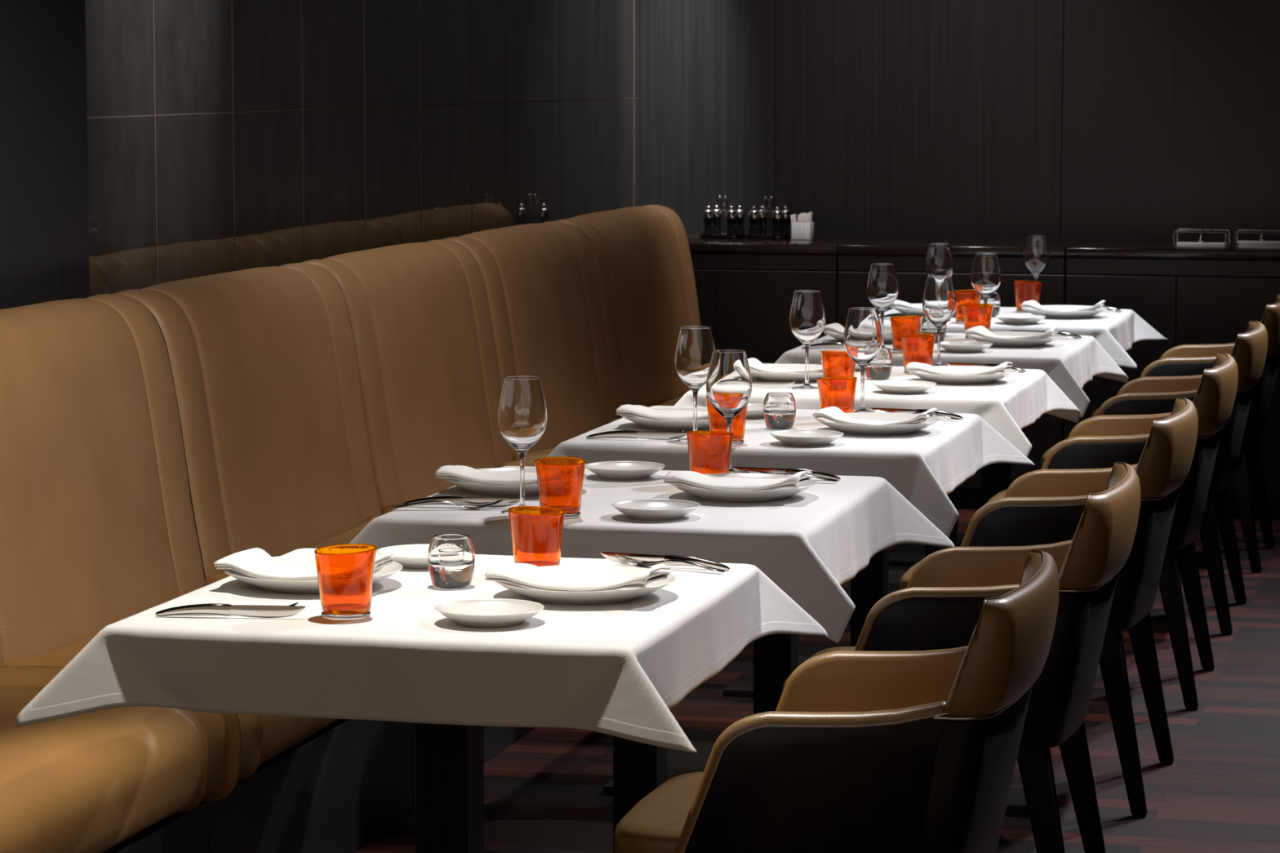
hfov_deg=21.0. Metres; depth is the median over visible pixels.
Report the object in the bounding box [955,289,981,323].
tumbler
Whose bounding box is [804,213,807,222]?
sachet
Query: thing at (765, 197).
condiment caddy
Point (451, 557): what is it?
candle holder
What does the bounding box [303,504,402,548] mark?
seat cushion
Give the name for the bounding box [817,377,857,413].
tumbler
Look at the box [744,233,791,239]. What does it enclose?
serving tray
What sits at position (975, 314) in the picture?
tumbler
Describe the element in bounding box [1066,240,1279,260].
countertop
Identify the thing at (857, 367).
plate
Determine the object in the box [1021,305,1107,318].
dinner plate
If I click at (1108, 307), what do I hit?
table knife
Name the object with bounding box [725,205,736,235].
pepper mill
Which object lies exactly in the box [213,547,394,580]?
napkin
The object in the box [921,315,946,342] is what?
glass
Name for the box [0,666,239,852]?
banquette
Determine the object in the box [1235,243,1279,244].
folded paper napkin
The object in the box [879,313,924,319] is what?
table knife
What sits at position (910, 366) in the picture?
napkin
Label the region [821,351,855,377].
tumbler
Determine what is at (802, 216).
sachet
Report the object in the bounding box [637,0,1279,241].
wall
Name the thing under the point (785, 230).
pepper mill
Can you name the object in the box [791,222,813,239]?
napkin holder
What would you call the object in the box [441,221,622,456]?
banquette
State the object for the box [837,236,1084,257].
countertop
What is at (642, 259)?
banquette
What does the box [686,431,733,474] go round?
tumbler
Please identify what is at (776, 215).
pepper mill
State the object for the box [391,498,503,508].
fork
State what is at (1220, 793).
floor
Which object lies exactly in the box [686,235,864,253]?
countertop
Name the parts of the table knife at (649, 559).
blade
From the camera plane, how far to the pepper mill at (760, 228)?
12.28 m
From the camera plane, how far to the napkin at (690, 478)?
6.08 m
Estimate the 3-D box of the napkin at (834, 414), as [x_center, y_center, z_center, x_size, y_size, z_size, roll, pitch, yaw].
[0.489,-0.018,7.212,0.253,0.042,0.118,2,6,18]
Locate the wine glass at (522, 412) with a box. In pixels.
[497,375,546,514]
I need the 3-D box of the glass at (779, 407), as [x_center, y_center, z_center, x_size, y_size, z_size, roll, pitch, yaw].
[0.295,-0.033,7.306,0.069,0.075,0.069,-3,7,-25]
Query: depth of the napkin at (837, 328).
9.58 m
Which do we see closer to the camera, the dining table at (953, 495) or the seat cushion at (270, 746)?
the seat cushion at (270, 746)
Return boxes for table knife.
[155,604,305,617]
[402,496,519,507]
[586,430,686,439]
[600,551,729,570]
[731,466,840,480]
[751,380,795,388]
[801,342,844,349]
[870,407,963,419]
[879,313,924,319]
[946,362,1026,372]
[1009,329,1081,338]
[1056,304,1122,311]
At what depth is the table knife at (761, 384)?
8.22 m
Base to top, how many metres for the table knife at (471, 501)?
0.019 m
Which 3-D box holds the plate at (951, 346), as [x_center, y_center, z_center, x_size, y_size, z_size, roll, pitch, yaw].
[0.874,-0.213,9.297,0.151,0.022,0.151,-3,7,-29]
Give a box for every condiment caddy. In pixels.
[714,195,727,235]
[763,195,773,235]
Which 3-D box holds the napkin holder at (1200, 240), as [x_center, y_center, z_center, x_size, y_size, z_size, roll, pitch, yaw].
[1.898,-0.637,11.681,0.181,0.058,0.155,1,6,14]
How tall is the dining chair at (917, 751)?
0.803 m
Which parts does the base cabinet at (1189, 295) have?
door, door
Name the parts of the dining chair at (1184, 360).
seat, arm, arm, leg, leg, backrest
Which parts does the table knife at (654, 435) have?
blade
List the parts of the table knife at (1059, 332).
blade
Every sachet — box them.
[792,213,796,222]
[797,214,799,222]
[800,213,803,222]
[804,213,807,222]
[808,211,812,222]
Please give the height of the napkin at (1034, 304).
0.042 m
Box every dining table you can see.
[414,723,484,852]
[521,735,667,852]
[603,634,798,794]
[723,547,888,697]
[844,486,958,623]
[888,462,1011,566]
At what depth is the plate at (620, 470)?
6.45 m
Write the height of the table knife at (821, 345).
0.019 m
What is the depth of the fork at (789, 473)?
6.36 m
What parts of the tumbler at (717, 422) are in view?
glass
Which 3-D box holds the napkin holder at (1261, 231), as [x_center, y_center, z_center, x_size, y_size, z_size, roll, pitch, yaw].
[2.094,-0.632,11.633,0.181,0.058,0.155,1,6,14]
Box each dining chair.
[613,549,1059,852]
[782,462,1140,852]
[898,397,1198,817]
[986,352,1238,710]
[1040,320,1267,635]
[1090,293,1279,573]
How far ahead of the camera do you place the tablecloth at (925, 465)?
7.00 m
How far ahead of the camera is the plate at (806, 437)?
6.99 m
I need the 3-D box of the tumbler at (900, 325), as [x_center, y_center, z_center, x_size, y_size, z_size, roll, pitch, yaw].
[0.713,-0.249,9.269,0.086,0.097,0.086,-2,6,-17]
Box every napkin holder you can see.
[791,222,813,239]
[1172,228,1230,248]
[1233,229,1279,248]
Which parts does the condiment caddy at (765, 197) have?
handle, handle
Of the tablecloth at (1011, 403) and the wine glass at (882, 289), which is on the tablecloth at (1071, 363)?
the wine glass at (882, 289)
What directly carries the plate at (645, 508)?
on the tablecloth at (811, 542)
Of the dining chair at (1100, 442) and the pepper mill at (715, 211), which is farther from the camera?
the pepper mill at (715, 211)
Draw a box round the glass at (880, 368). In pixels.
[864,347,892,380]
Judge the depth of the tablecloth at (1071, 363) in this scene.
9.27 m
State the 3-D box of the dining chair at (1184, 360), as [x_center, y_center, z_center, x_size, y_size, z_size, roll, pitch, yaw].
[1.695,0.004,10.618,0.599,0.803,0.575,2,6,14]
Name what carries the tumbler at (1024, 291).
on the tablecloth at (1116, 332)
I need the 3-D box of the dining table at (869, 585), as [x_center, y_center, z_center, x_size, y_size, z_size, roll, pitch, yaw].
[0.566,0.256,8.499,0.724,0.740,0.764,1,6,14]
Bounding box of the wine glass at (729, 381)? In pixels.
[706,349,751,473]
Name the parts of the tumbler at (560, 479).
glass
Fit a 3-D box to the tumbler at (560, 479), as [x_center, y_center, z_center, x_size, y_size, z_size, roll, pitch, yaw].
[-0.135,0.104,5.875,0.086,0.097,0.086,3,7,26]
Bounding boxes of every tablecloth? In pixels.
[16,548,828,753]
[349,466,955,644]
[546,405,1035,537]
[674,363,1080,457]
[774,333,1128,417]
[878,306,1168,368]
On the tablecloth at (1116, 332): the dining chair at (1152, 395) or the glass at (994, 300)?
the glass at (994, 300)
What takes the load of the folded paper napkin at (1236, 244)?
on the folded paper napkin at (1236, 245)
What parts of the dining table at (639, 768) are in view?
plate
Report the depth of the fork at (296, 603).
4.82 m
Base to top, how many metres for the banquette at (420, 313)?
1.051 m
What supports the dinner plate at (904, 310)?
on the tablecloth at (1116, 332)
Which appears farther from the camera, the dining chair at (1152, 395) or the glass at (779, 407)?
the dining chair at (1152, 395)
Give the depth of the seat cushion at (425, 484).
8.58 m
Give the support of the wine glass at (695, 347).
on the tablecloth at (925, 465)
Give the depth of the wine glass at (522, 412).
5.89 m
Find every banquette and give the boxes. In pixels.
[0,293,412,852]
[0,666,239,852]
[113,262,534,812]
[301,239,551,509]
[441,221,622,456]
[555,204,706,408]
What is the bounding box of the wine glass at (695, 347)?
[674,326,715,441]
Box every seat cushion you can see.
[0,573,338,795]
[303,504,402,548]
[382,451,551,507]
[656,383,706,405]
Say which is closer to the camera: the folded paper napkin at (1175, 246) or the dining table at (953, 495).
the dining table at (953, 495)
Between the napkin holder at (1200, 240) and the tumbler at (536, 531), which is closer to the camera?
the tumbler at (536, 531)
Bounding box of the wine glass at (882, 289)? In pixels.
[866,262,898,350]
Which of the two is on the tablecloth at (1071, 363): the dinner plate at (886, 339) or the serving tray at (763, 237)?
the dinner plate at (886, 339)
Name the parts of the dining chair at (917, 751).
seat, arm, metal trim, arm, metal trim, backrest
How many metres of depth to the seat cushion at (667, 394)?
10.96 m
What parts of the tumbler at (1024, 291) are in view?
glass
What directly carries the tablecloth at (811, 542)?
on the dining table at (639, 768)
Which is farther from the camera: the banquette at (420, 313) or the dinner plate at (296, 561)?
the banquette at (420, 313)
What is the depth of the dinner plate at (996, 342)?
9.44 m
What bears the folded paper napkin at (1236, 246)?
in the napkin holder at (1261, 231)
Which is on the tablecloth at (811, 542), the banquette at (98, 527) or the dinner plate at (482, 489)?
the dinner plate at (482, 489)
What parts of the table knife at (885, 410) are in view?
blade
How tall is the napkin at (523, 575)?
0.038 m
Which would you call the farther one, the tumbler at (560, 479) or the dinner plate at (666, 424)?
the dinner plate at (666, 424)
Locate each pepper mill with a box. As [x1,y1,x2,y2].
[702,205,713,235]
[712,204,720,235]
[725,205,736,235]
[735,205,745,235]
[748,205,759,235]
[757,205,765,235]
[771,206,782,235]
[781,205,790,235]
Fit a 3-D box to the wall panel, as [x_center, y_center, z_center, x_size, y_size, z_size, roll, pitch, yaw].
[-1.651,-0.621,5.518,0.130,3.100,3.600,1,6,14]
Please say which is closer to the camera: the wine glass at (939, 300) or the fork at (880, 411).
the fork at (880, 411)
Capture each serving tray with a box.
[699,233,746,238]
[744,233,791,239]
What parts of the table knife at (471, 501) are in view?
blade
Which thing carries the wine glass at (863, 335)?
on the tablecloth at (925, 465)
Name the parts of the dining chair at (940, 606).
seat, arm, metal trim, arm, leg, leg, metal trim, backrest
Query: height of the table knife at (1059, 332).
0.019 m
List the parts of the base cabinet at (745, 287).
door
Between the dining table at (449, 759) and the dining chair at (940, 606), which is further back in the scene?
the dining chair at (940, 606)
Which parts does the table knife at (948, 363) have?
blade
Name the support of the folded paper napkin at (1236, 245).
on the folded paper napkin at (1236, 246)
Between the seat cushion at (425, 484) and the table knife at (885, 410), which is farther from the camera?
the seat cushion at (425, 484)
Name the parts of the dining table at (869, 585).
plate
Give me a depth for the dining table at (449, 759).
5.02 m
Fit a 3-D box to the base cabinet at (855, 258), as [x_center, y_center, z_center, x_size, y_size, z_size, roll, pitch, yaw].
[1.118,-0.192,12.026,0.778,0.900,0.564,1,6,14]
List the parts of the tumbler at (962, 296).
glass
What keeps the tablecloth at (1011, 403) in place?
on the dining table at (869, 585)
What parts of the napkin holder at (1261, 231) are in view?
rail, weighted arm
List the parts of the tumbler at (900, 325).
glass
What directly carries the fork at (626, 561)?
on the tablecloth at (618, 669)
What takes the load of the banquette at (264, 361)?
on the floor
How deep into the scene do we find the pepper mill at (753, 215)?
12.23 m
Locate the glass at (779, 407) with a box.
[763,391,795,429]
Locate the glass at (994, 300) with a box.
[980,292,1000,317]
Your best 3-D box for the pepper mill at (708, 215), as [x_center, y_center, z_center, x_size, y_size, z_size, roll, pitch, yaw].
[0.243,-0.731,12.277,0.038,0.108,0.038,1,6,14]
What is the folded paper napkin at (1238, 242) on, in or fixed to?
on the folded paper napkin at (1236, 243)
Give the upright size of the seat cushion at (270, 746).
0.223 m
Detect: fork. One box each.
[208,602,298,605]
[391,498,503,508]
[610,554,724,572]
[737,469,838,482]
[874,408,959,420]
[1055,333,1079,338]
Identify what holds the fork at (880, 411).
on the tablecloth at (925, 465)
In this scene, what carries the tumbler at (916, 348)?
on the tablecloth at (1011, 403)
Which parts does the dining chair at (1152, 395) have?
seat, arm, arm, leg, leg, metal trim, backrest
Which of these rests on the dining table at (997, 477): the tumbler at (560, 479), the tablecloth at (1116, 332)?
the tablecloth at (1116, 332)
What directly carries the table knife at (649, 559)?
on the tablecloth at (618, 669)
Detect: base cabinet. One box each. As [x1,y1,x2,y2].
[686,235,864,363]
[837,236,1084,508]
[1063,240,1279,517]
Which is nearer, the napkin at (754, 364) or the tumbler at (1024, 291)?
the napkin at (754, 364)
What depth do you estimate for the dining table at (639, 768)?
6.18 m
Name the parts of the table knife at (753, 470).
blade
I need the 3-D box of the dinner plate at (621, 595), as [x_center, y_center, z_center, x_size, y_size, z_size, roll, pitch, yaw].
[-0.081,0.232,4.994,0.264,0.027,0.264,0,6,-4]
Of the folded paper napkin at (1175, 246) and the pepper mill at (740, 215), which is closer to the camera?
the folded paper napkin at (1175, 246)
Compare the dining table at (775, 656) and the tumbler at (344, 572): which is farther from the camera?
the dining table at (775, 656)
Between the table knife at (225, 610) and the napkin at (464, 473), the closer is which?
the table knife at (225, 610)
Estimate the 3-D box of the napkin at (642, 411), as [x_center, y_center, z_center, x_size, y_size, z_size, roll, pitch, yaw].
[0.081,-0.030,7.314,0.246,0.038,0.134,2,6,15]
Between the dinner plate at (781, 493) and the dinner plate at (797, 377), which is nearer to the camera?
the dinner plate at (781, 493)
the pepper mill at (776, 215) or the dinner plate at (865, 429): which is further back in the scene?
the pepper mill at (776, 215)
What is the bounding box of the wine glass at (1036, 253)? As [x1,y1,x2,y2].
[1022,235,1049,281]
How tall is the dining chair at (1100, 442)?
0.803 m
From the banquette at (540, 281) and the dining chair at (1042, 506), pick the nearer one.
the dining chair at (1042, 506)
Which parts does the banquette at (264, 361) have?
seat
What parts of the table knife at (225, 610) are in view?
blade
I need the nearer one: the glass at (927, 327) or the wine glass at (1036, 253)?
the glass at (927, 327)
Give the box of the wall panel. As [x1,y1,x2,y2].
[0,0,89,309]
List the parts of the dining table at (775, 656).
plate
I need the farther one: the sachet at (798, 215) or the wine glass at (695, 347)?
the sachet at (798, 215)
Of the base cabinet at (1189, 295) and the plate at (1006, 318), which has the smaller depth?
the plate at (1006, 318)
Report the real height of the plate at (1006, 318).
0.022 m
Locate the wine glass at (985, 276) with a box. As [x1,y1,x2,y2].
[970,252,1000,303]
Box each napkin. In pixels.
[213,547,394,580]
[435,465,537,484]
[484,563,670,591]
[616,404,708,420]
[663,471,812,490]
[747,357,822,373]
[812,406,937,425]
[822,323,892,335]
[890,299,922,309]
[905,361,1012,374]
[964,325,1059,338]
[1021,300,1105,311]
[1175,241,1227,244]
[1175,244,1224,246]
[1175,244,1225,245]
[1175,245,1225,247]
[1235,240,1279,244]
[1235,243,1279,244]
[1235,244,1279,245]
[1235,244,1279,246]
[1235,245,1279,247]
[1235,246,1279,248]
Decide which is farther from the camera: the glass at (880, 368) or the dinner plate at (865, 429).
the glass at (880, 368)
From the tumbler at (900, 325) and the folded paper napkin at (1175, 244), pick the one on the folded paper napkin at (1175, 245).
the folded paper napkin at (1175, 244)
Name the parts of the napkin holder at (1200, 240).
weighted arm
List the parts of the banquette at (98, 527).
seat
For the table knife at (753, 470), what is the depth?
6.43 m
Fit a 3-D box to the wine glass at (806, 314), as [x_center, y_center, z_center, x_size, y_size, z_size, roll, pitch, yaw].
[0.397,-0.206,8.213,0.086,0.232,0.086,5,8,39]
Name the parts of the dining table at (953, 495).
plate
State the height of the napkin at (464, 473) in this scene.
0.038 m
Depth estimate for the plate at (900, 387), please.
8.10 m
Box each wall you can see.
[84,0,639,296]
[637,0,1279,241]
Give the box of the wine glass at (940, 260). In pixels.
[925,243,954,320]
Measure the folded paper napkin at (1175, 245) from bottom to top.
0.002 m
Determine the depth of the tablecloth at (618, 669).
4.68 m
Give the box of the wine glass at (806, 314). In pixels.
[789,289,825,389]
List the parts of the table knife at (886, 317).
blade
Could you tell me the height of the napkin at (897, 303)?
0.038 m
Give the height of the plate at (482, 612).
0.022 m
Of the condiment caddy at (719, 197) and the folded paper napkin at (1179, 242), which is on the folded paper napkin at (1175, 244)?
the folded paper napkin at (1179, 242)
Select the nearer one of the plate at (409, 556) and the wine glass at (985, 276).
the plate at (409, 556)
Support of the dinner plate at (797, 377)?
on the tablecloth at (1011, 403)
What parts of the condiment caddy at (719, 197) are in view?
handle, handle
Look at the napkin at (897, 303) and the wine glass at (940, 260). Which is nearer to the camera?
the wine glass at (940, 260)
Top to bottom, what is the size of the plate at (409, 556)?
0.022 m
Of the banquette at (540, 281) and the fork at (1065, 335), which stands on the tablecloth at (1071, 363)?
the fork at (1065, 335)
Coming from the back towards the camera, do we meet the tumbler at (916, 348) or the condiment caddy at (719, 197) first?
the condiment caddy at (719, 197)
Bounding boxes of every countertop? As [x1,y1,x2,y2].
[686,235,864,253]
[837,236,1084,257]
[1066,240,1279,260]
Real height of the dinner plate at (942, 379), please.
0.027 m
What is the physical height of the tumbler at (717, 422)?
0.097 m
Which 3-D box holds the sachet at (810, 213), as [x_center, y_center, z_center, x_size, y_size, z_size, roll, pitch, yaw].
[0.598,-0.707,12.128,0.006,0.092,0.044,1,6,14]
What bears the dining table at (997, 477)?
on the floor
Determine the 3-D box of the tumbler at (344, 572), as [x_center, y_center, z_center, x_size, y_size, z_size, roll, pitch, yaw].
[-0.409,0.216,4.801,0.086,0.097,0.086,1,6,10]
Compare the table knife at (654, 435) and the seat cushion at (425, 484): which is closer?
the table knife at (654, 435)
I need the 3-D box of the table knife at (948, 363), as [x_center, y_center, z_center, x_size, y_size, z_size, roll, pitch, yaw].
[0.870,-0.149,8.693,0.212,0.019,0.010,3,7,26]
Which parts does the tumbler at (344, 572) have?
glass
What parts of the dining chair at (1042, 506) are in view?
seat, metal trim, arm, arm, leg, leg, metal trim, backrest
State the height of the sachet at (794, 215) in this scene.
0.084 m
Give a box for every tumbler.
[314,543,376,620]
[507,506,565,566]
[534,456,586,518]
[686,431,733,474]
[706,395,747,444]
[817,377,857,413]
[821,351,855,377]
[889,315,922,352]
[900,333,935,374]
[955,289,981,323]
[962,302,993,339]
[1013,280,1041,312]
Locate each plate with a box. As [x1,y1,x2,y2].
[222,555,402,593]
[376,543,429,568]
[434,598,544,627]
[442,467,586,496]
[494,564,675,604]
[585,461,665,479]
[611,498,700,519]
[620,408,709,430]
[670,472,816,502]
[749,364,822,382]
[769,429,844,446]
[814,412,940,435]
[820,360,860,371]
[822,328,892,343]
[871,380,936,394]
[889,306,955,315]
[907,365,1015,384]
[936,341,992,352]
[965,331,1062,346]
[995,314,1045,324]
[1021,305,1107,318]
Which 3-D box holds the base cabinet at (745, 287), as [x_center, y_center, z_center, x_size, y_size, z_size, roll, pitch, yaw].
[0.336,-0.212,12.216,0.828,0.900,0.564,1,6,14]
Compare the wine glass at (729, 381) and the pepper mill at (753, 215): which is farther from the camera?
the pepper mill at (753, 215)
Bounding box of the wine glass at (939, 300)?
[922,275,956,365]
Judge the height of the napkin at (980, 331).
0.042 m
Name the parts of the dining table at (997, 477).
plate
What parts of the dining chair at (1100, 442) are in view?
seat, arm, arm, leg, leg, metal trim, backrest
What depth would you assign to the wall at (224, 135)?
9.24 m
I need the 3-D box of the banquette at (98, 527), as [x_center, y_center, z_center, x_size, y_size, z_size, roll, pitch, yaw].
[-0.914,0.310,6.474,0.776,1.050,1.149,1,6,14]
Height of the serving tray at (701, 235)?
0.012 m
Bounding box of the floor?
[354,507,1279,852]
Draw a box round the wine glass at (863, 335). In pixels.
[843,306,882,412]

